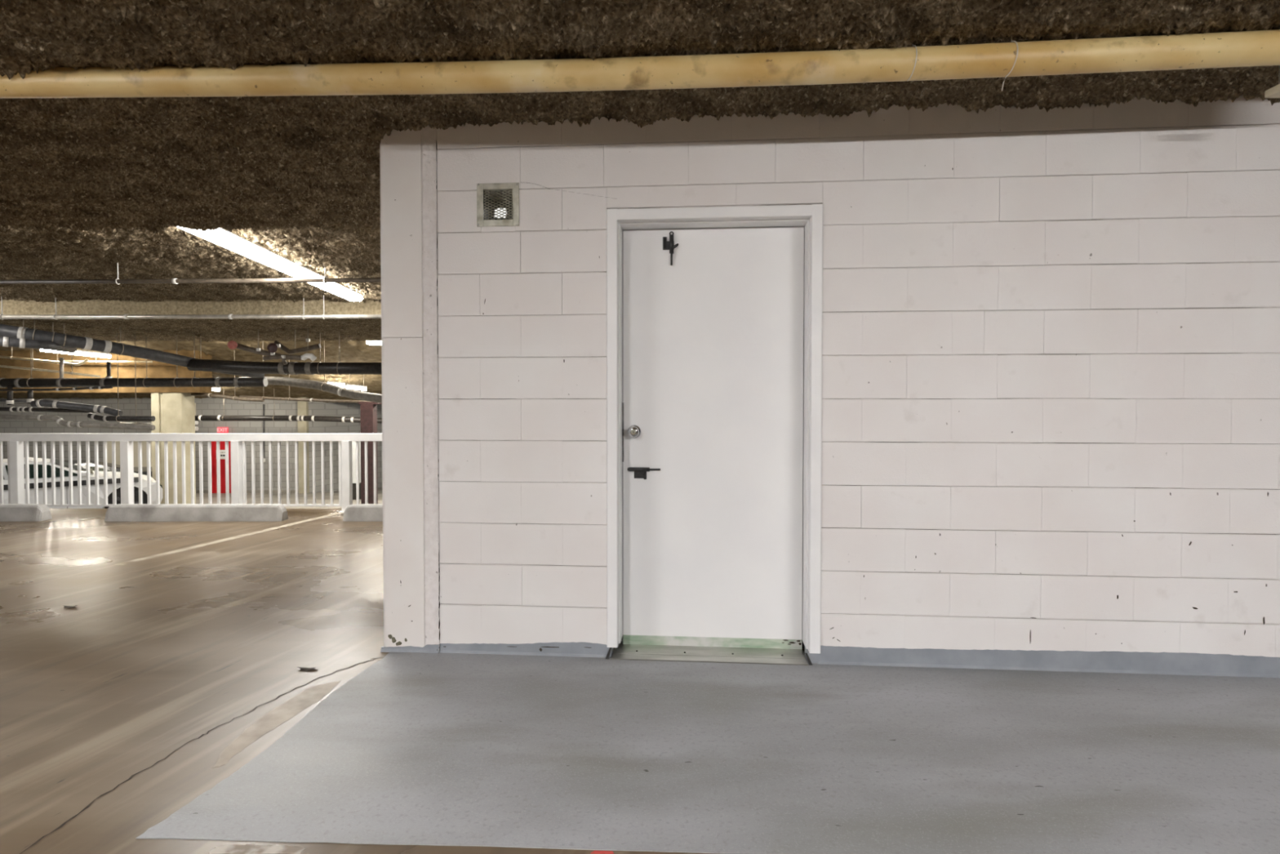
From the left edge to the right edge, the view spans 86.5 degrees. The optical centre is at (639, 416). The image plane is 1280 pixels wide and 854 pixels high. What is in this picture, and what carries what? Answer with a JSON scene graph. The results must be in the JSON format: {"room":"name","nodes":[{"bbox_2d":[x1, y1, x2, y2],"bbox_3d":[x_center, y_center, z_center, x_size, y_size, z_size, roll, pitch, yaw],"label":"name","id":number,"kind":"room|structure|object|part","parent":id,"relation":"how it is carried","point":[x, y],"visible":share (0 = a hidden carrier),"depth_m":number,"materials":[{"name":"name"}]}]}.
{"room":"parking garage","nodes":[
{"label":"parking garage","id":0,"kind":"room"},
{"bbox_2d":[0,396,382,493],"bbox_3d":[-11.141,0.628,24.774,29.240,4.800,3.663,0,1,-13],"label":"wall","id":1,"kind":"structure","parent":0,"point":[204,406],"depth_m":23.02,"materials":[{"name":"concrete"}]},
{"bbox_3d":[-16.520,1.805,22.093,1.477,2.359,0.300,0,1,0],"label":"pale panel","id":2,"kind":"part","parent":1,"relation":"part of","materials":[{"name":"paint"}]},
{"bbox_2d":[211,441,231,493],"bbox_3d":[-14.033,1.655,22.973,0.910,2.120,0.134,0,1,0],"label":"door","id":3,"kind":"structure","parent":1,"relation":"in","point":[222,444],"depth_m":22.99,"materials":[{"name":"red paint"}]},
{"bbox_3d":[-14.033,1.635,23.004,0.910,2.080,0.070,0,1,0],"label":"frame","id":4,"kind":"part","parent":3,"relation":"part of","materials":[{"name":"red paint"}]},
{"bbox_2d":[217,426,228,433],"bbox_3d":[-14.062,0.448,22.921,0.354,0.205,0.066,0,1,0],"label":"exit sign","id":5,"kind":"object","parent":1,"relation":"attached to","point":[220,429],"visible":1,"depth_m":22.89,"materials":[{"name":"red plastic"}]},
{"bbox_2d":[262,404,265,462],"bbox_3d":[-12.729,0.550,22.974,0.100,1.954,0.075,0,1,0],"label":"conduit","id":6,"kind":"object","parent":1,"relation":"attached to","point":[263,404],"visible":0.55,"depth_m":22.96,"materials":[{"name":"white metal"}]},
{"bbox_2d":[0,487,1279,853],"bbox_3d":[-10.000,2.267,10.550,34.000,2.484,39.000,0,1,0],"label":"floor","id":7,"kind":"structure","parent":0,"point":[171,708],"depth_m":2.52,"materials":[{"name":"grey concrete"}]},
{"bbox_2d":[0,503,52,521],"bbox_3d":[-7.236,1.012,7.222,1.865,0.169,0.170,0,1,0],"label":"wheel stop","id":8,"kind":"object","parent":7,"relation":"on","point":[8,512],"visible":1,"depth_m":7.16,"materials":[{"name":"concrete"}]},
{"bbox_2d":[3,457,163,508],"bbox_3d":[-12.791,1.547,14.369,4.295,1.330,2.060,-1,2,-40],"label":"car","id":9,"kind":"object","parent":7,"relation":"on","point":[31,459],"visible":0.36,"depth_m":14.17,"materials":[{"name":"paint"}]},
{"bbox_2d":[81,471,86,477],"bbox_3d":[-11.569,1.192,14.154,0.160,0.120,0.170,-1,2,-40],"label":"mirror","id":10,"kind":"object","parent":9,"relation":"attached to","point":[83,473],"depth_m":14.09,"materials":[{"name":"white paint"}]},
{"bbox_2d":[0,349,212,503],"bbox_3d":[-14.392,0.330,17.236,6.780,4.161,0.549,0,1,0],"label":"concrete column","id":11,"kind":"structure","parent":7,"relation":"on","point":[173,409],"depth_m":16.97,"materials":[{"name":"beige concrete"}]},
{"bbox_2d":[63,460,152,477],"bbox_3d":[-14.949,1.765,17.289,4.555,1.220,2.060,-1,2,-40],"label":"car","id":12,"kind":"object","parent":7,"relation":"on","point":[74,462],"visible":0.02,"depth_m":17.61,"materials":[{"name":"paint"}]},
{"bbox_2d":[0,433,382,512],"bbox_3d":[-3.637,0.636,7.735,8.473,0.898,0.140,0,1,0],"label":"guard railing","id":13,"kind":"object","parent":7,"relation":"on","point":[15,464],"visible":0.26,"depth_m":7.72,"materials":[{"name":"metal"}]},
{"bbox_3d":[-7.086,0.680,7.736,0.088,0.811,0.088,0,1,0],"label":"post","id":14,"kind":"part","parent":13,"relation":"part of","materials":[{"name":"metal"}]},
{"bbox_3d":[-5.835,0.680,7.736,0.088,0.811,0.088,0,1,0],"label":"post","id":15,"kind":"part","parent":13,"relation":"part of","materials":[{"name":"metal"}]},
{"bbox_3d":[-3.610,0.232,7.727,8.420,0.089,0.060,0,1,0],"label":"rail","id":16,"kind":"part","parent":13,"relation":"part of","materials":[{"name":"metal"}]},
{"bbox_3d":[-3.610,1.008,7.743,8.420,0.021,0.028,0,1,0],"label":"rail","id":17,"kind":"part","parent":13,"relation":"part of","materials":[{"name":"metal"}]},
{"bbox_3d":[-4.584,0.680,7.736,0.088,0.811,0.088,0,1,0],"label":"post","id":18,"kind":"part","parent":13,"relation":"part of","materials":[{"name":"metal"}]},
{"bbox_3d":[-3.333,0.680,7.736,0.088,0.811,0.088,0,1,0],"label":"post","id":19,"kind":"part","parent":13,"relation":"part of","materials":[{"name":"metal"}]},
{"bbox_2d":[104,503,288,521],"bbox_3d":[-4.705,1.012,7.222,1.865,0.169,0.170,0,1,0],"label":"wheel stop","id":20,"kind":"object","parent":7,"relation":"on","point":[119,512],"visible":1,"depth_m":7.15,"materials":[{"name":"concrete"}]},
{"bbox_2d":[297,666,315,671],"bbox_3d":[-1.558,1.175,3.174,0.099,0.012,0.049,0,1,0],"label":"dry leaf","id":21,"kind":"object","parent":7,"relation":"on","point":[302,668],"visible":1,"depth_m":3.17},
{"bbox_2d":[351,441,360,499],"bbox_3d":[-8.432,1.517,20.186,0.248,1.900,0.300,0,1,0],"label":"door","id":22,"kind":"structure","parent":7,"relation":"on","point":[353,443],"depth_m":20.09,"materials":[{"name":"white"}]},
{"bbox_2d":[342,503,382,521],"bbox_3d":[-2.197,1.012,7.222,1.860,0.169,0.170,0,1,0],"label":"wheel stop","id":23,"kind":"object","parent":7,"relation":"on","point":[354,512],"visible":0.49,"depth_m":7.15,"materials":[{"name":"concrete"}]},
{"bbox_2d":[358,401,381,503],"bbox_3d":[-6.399,0.980,16.154,0.462,2.675,0.260,0,1,0],"label":"steel post","id":24,"kind":"object","parent":7,"relation":"on","point":[368,410],"visible":0.64,"depth_m":16.02,"materials":[{"name":"metal"}]},
{"bbox_2d":[0,0,1279,403],"bbox_3d":[-9.480,-1.030,7.340,33.040,1.855,32.720,0,1,0],"label":"ceiling","id":25,"kind":"structure","parent":0,"point":[88,186],"depth_m":3.11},
{"bbox_2d":[0,399,26,402],"bbox_3d":[-13.107,-0.334,13.996,1.120,0.082,0.050,0,1,0],"label":"pipe","id":26,"kind":"object","parent":25,"relation":"hanging from","point":[1,400],"visible":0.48,"depth_m":13.98,"materials":[{"name":"grey metal"}]},
{"bbox_2d":[0,346,88,365],"bbox_3d":[-13.903,-1.542,15.631,2.249,0.735,0.135,0,1,-5],"label":"pipe","id":27,"kind":"object","parent":25,"relation":"hanging from","point":[11,357],"visible":0.91,"depth_m":15.63,"materials":[{"name":"white metal"}]},
{"bbox_2d":[0,348,100,377],"bbox_3d":[-13.013,-1.444,14.786,2.152,1.163,0.127,0,1,-13],"label":"pipe","id":28,"kind":"object","parent":25,"relation":"hanging from","point":[1,366],"visible":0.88,"depth_m":14.78,"materials":[{"name":"metal"}]},
{"bbox_2d":[59,357,63,377],"bbox_3d":[-11.813,-0.952,13.883,0.110,0.507,0.116,0,1,0],"label":"pipe","id":29,"kind":"object","parent":25,"relation":"hanging from","point":[61,359],"visible":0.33,"depth_m":13.86,"materials":[{"name":"grey metal"}]},
{"bbox_2d":[40,349,111,358],"bbox_3d":[-13.222,-1.630,15.946,1.312,0.482,0.180,0,1,-20],"label":"fluorescent light","id":30,"kind":"object","parent":25,"relation":"hanging from","point":[79,352],"visible":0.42,"depth_m":15.96,"materials":[{"name":"white plastic"}]},
{"bbox_2d":[63,356,152,362],"bbox_3d":[-12.987,-1.532,16.572,2.184,0.425,0.071,0,1,0],"label":"pipe","id":31,"kind":"object","parent":25,"relation":"hanging from","point":[95,360],"visible":0.85,"depth_m":16.56,"materials":[{"name":"white metal"}]},
{"bbox_2d":[105,361,111,377],"bbox_3d":[-10.927,-0.934,13.983,0.110,0.396,0.116,0,1,0],"label":"pipe","id":32,"kind":"object","parent":25,"relation":"hanging from","point":[108,363],"visible":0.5,"depth_m":13.96,"materials":[{"name":"black metal"}]},
{"bbox_2d":[87,333,155,422],"bbox_3d":[-10.072,-0.779,13.187,1.254,1.754,0.131,0,1,0],"label":"pipe","id":33,"kind":"object","parent":25,"relation":"hanging from","point":[118,418],"visible":0.96,"depth_m":13.16,"materials":[{"name":"black metal"}]},
{"bbox_2d":[30,399,122,415],"bbox_3d":[-10.882,-0.165,13.162,1.491,0.344,0.204,0,1,-14],"label":"pipe","id":34,"kind":"object","parent":33,"relation":"attached to","point":[40,402],"visible":1,"depth_m":13.11,"materials":[{"name":"black metal"}]},
{"bbox_2d":[0,413,155,430],"bbox_3d":[-11.000,0.099,13.005,3.396,0.319,0.116,0,1,0],"label":"pipe","id":35,"kind":"object","parent":33,"relation":"attached to","point":[59,420],"visible":1,"depth_m":12.96,"materials":[{"name":"black metal"}]},
{"bbox_2d":[0,319,264,377],"bbox_3d":[-9.199,-1.195,12.502,0.584,0.895,4.379,1,1,36],"label":"pipe","id":36,"kind":"object","parent":25,"relation":"hanging from","point":[6,331],"visible":0.75,"depth_m":11.81,"materials":[{"name":"black metal"}]},
{"bbox_2d":[0,336,76,352],"bbox_3d":[-10.013,-1.201,11.350,0.596,0.181,1.689,0,1,5],"label":"pipe","id":37,"kind":"object","parent":36,"relation":"attached to","point":[23,343],"visible":0.94,"depth_m":11.02,"materials":[{"name":"grey metal"}]},
{"bbox_2d":[0,334,267,387],"bbox_3d":[-10.375,-1.121,13.579,5.788,1.088,0.211,0,1,0],"label":"pipe","id":38,"kind":"object","parent":25,"relation":"hanging from","point":[146,382],"visible":0.95,"depth_m":13.51,"materials":[{"name":"black metal"}]},
{"bbox_2d":[5,385,13,404],"bbox_3d":[-12.552,-0.427,13.544,0.110,0.384,0.116,0,1,0],"label":"pipe","id":39,"kind":"object","parent":38,"relation":"attached to","point":[10,401],"visible":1,"depth_m":13.51,"materials":[{"name":"black metal"}]},
{"bbox_2d":[0,406,100,413],"bbox_3d":[-11.912,-0.140,13.500,2.542,0.130,0.101,0,1,0],"label":"pipe","id":40,"kind":"object","parent":39,"relation":"attached to","point":[20,409],"visible":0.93,"depth_m":13.46,"materials":[{"name":"black metal"}]},
{"bbox_2d":[0,386,112,391],"bbox_3d":[-11.824,-0.556,13.491,2.700,0.099,0.061,0,1,0],"label":"pipe","id":41,"kind":"object","parent":38,"relation":"hanging from","point":[99,387],"visible":1,"depth_m":13.47,"materials":[{"name":"black metal"}]},
{"bbox_2d":[26,391,34,403],"bbox_3d":[-12.145,-0.411,13.544,0.110,0.288,0.116,0,1,0],"label":"pipe","id":42,"kind":"object","parent":41,"relation":"attached to","point":[30,393],"visible":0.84,"depth_m":13.51,"materials":[{"name":"black metal"}]},
{"bbox_2d":[119,333,152,425],"bbox_3d":[-9.936,-0.745,13.387,0.632,1.832,0.066,0,1,0],"label":"pipe","id":43,"kind":"object","parent":25,"relation":"hanging from","point":[135,423],"visible":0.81,"depth_m":13.39,"materials":[{"name":"grey metal"}]},
{"bbox_2d":[0,262,381,284],"bbox_3d":[-5.301,-1.653,7.767,4.754,0.286,0.074,0,1,0],"label":"pipe","id":44,"kind":"object","parent":25,"relation":"hanging from","point":[174,281],"visible":0.94,"depth_m":7.75,"materials":[{"name":"grey metal"}]},
{"bbox_2d":[0,295,381,319],"bbox_3d":[-7.042,-1.661,10.318,6.314,0.377,0.088,0,1,0],"label":"pipe","id":45,"kind":"object","parent":25,"relation":"hanging from","point":[55,316],"visible":0.97,"depth_m":10.29,"materials":[{"name":"grey metal"}]},
{"bbox_3d":[-4.697,-1.769,7.937,12.606,0.173,5.544,0,1,0],"label":"recess panel","id":46,"kind":"part","parent":25,"relation":"part of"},
{"bbox_2d":[212,386,220,391],"bbox_3d":[-13.117,-0.915,20.788,0.200,0.254,0.461,1,1,28],"label":"fluorescent light","id":47,"kind":"object","parent":25,"relation":"hanging from","point":[214,388],"visible":0.25,"depth_m":20.84,"materials":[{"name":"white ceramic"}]},
{"bbox_2d":[191,350,265,401],"bbox_3d":[-10.541,-1.034,17.071,2.596,1.322,0.212,0,1,16],"label":"pipe","id":48,"kind":"object","parent":25,"relation":"hanging from","point":[234,397],"visible":0.95,"depth_m":16.91,"materials":[{"name":"grey metal"}]},
{"bbox_2d":[177,226,297,271],"bbox_3d":[-3.901,-1.683,6.600,0.200,0.142,2.295,0,1,-5],"label":"fluorescent light","id":49,"kind":"object","parent":25,"relation":"attached to","point":[225,238],"visible":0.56,"depth_m":6.64,"materials":[{"name":"white plastic"}]},
{"bbox_2d":[226,328,321,364],"bbox_3d":[-6.749,-1.293,12.562,1.619,0.681,0.317,0,1,0],"label":"valve assembly","id":50,"kind":"object","parent":25,"relation":"attached to","point":[272,348],"visible":1,"depth_m":12.53,"materials":[{"name":"grey metal"}]},
{"bbox_2d":[186,331,382,374],"bbox_3d":[-6.894,-1.238,13.277,3.787,0.840,0.261,0,1,0],"label":"pipe","id":51,"kind":"object","parent":25,"relation":"hanging from","point":[204,365],"visible":0.95,"depth_m":13.18,"materials":[{"name":"black metal"}]},
{"bbox_2d":[195,398,382,423],"bbox_3d":[-11.017,-0.346,21.497,6.100,1.122,0.196,0,1,0],"label":"pipe","id":52,"kind":"object","parent":25,"relation":"hanging from","point":[220,418],"visible":0.98,"depth_m":21.43,"materials":[{"name":"black metal"}]},
{"bbox_2d":[283,262,328,278],"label":"fluorescent light","id":53,"kind":"object","parent":25,"relation":"attached to","point":[302,272],"depth_m":8.01,"materials":[{"name":"white plastic"}]},
{"bbox_2d":[239,373,382,404],"bbox_3d":[-7.953,-1.011,16.575,4.169,1.419,0.103,0,1,11],"label":"pipe","id":54,"kind":"object","parent":25,"relation":"hanging from","point":[289,398],"visible":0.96,"depth_m":16.61,"materials":[{"name":"grey metal"}]},
{"bbox_2d":[240,341,382,403],"bbox_3d":[-7.177,-1.148,15.023,3.834,1.748,0.283,0,1,12],"label":"pipe","id":55,"kind":"object","parent":25,"relation":"hanging from","point":[324,386],"visible":0.79,"depth_m":14.89,"materials":[{"name":"grey metal"}]},
{"bbox_2d":[307,282,362,301],"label":"fluorescent light","id":56,"kind":"object","parent":25,"relation":"attached to","point":[335,288],"depth_m":9.24,"materials":[{"name":"white plastic"}]},
{"bbox_2d":[327,376,345,386],"bbox_3d":[-8.886,-1.026,19.884,0.481,0.314,0.200,-1,1,-25],"label":"fluorescent light","id":57,"kind":"object","parent":25,"relation":"hanging from","point":[338,384],"visible":0.77,"depth_m":19.83,"materials":[{"name":"white plastic"}]},
{"bbox_2d":[328,382,345,386],"bbox_3d":[-8.888,-0.929,19.885,0.475,0.121,0.200,-1,1,-25],"label":"diffuser","id":58,"kind":"object","parent":57,"relation":"attached to","point":[341,384],"depth_m":19.84,"materials":[{"name":"beige plastic"}]},
{"bbox_2d":[346,374,366,391],"bbox_3d":[-7.913,-1.032,18.984,0.530,0.609,0.200,-1,1,-23],"label":"fluorescent light","id":59,"kind":"object","parent":25,"relation":"hanging from","point":[348,385],"visible":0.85,"depth_m":18.91,"materials":[{"name":"white plastic"}]},
{"bbox_2d":[346,385,366,391],"bbox_3d":[-7.917,-0.798,18.988,0.523,0.142,0.200,-1,1,-23],"label":"diffuser","id":60,"kind":"object","parent":59,"relation":"attached to","point":[353,387],"depth_m":18.92,"materials":[{"name":"beige plastic"}]},
{"bbox_2d":[366,340,381,345],"bbox_3d":[-5.629,-1.770,15.416,1.079,0.334,0.180,0,1,-5],"label":"fluorescent light","id":61,"kind":"object","parent":25,"relation":"hanging from","point":[374,342],"visible":0.18,"depth_m":15.30,"materials":[{"name":"white plastic"}]},
{"bbox_2d":[0,30,1279,98],"bbox_3d":[-0.475,-1.371,2.680,6.398,0.295,0.121,0,1,5],"label":"pipe","id":62,"kind":"object","parent":25,"relation":"hanging from","point":[1246,48],"visible":0.96,"depth_m":2.60,"materials":[{"name":"paint"}]},
{"bbox_2d":[1264,65,1279,97],"bbox_3d":[2.487,-1.302,2.608,0.122,0.132,0.070,0,1,0],"label":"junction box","id":63,"kind":"object","parent":25,"relation":"attached to","point":[1273,92],"visible":0.95,"depth_m":2.61,"materials":[{"name":"beige metal"}]},
{"bbox_2d":[379,94,1279,657],"bbox_3d":[1.653,-0.141,3.255,5.900,2.640,0.212,0,1,5],"label":"wall","id":64,"kind":"structure","parent":0,"point":[1051,340],"depth_m":3.18,"materials":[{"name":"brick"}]},
{"bbox_2d":[476,182,519,226],"bbox_3d":[-0.687,-1.039,3.424,0.211,0.209,0.211,0,1,5],"label":"air vent","id":65,"kind":"object","parent":64,"relation":"in","point":[490,213],"visible":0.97,"depth_m":3.33,"materials":[{"name":"metal"}]},
{"bbox_2d":[605,204,822,665],"bbox_3d":[0.357,0.087,3.357,1.037,2.179,0.245,0,1,5],"label":"door","id":66,"kind":"structure","parent":64,"relation":"in","point":[714,314],"depth_m":3.41,"materials":[{"name":"paint"}]},
{"bbox_3d":[0.158,-0.791,3.404,0.010,0.066,0.010,0,1,5],"label":"bolt rod","id":67,"kind":"part","parent":66,"relation":"part of","materials":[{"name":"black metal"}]},
{"bbox_2d":[380,641,1279,677],"bbox_3d":[1.644,1.148,3.185,5.901,0.136,0.030,0,1,4],"label":"baseboard","id":68,"kind":"structure","parent":64,"relation":"attached to","point":[1104,661],"depth_m":3.18,"materials":[{"name":"grey paint"}]}
]}

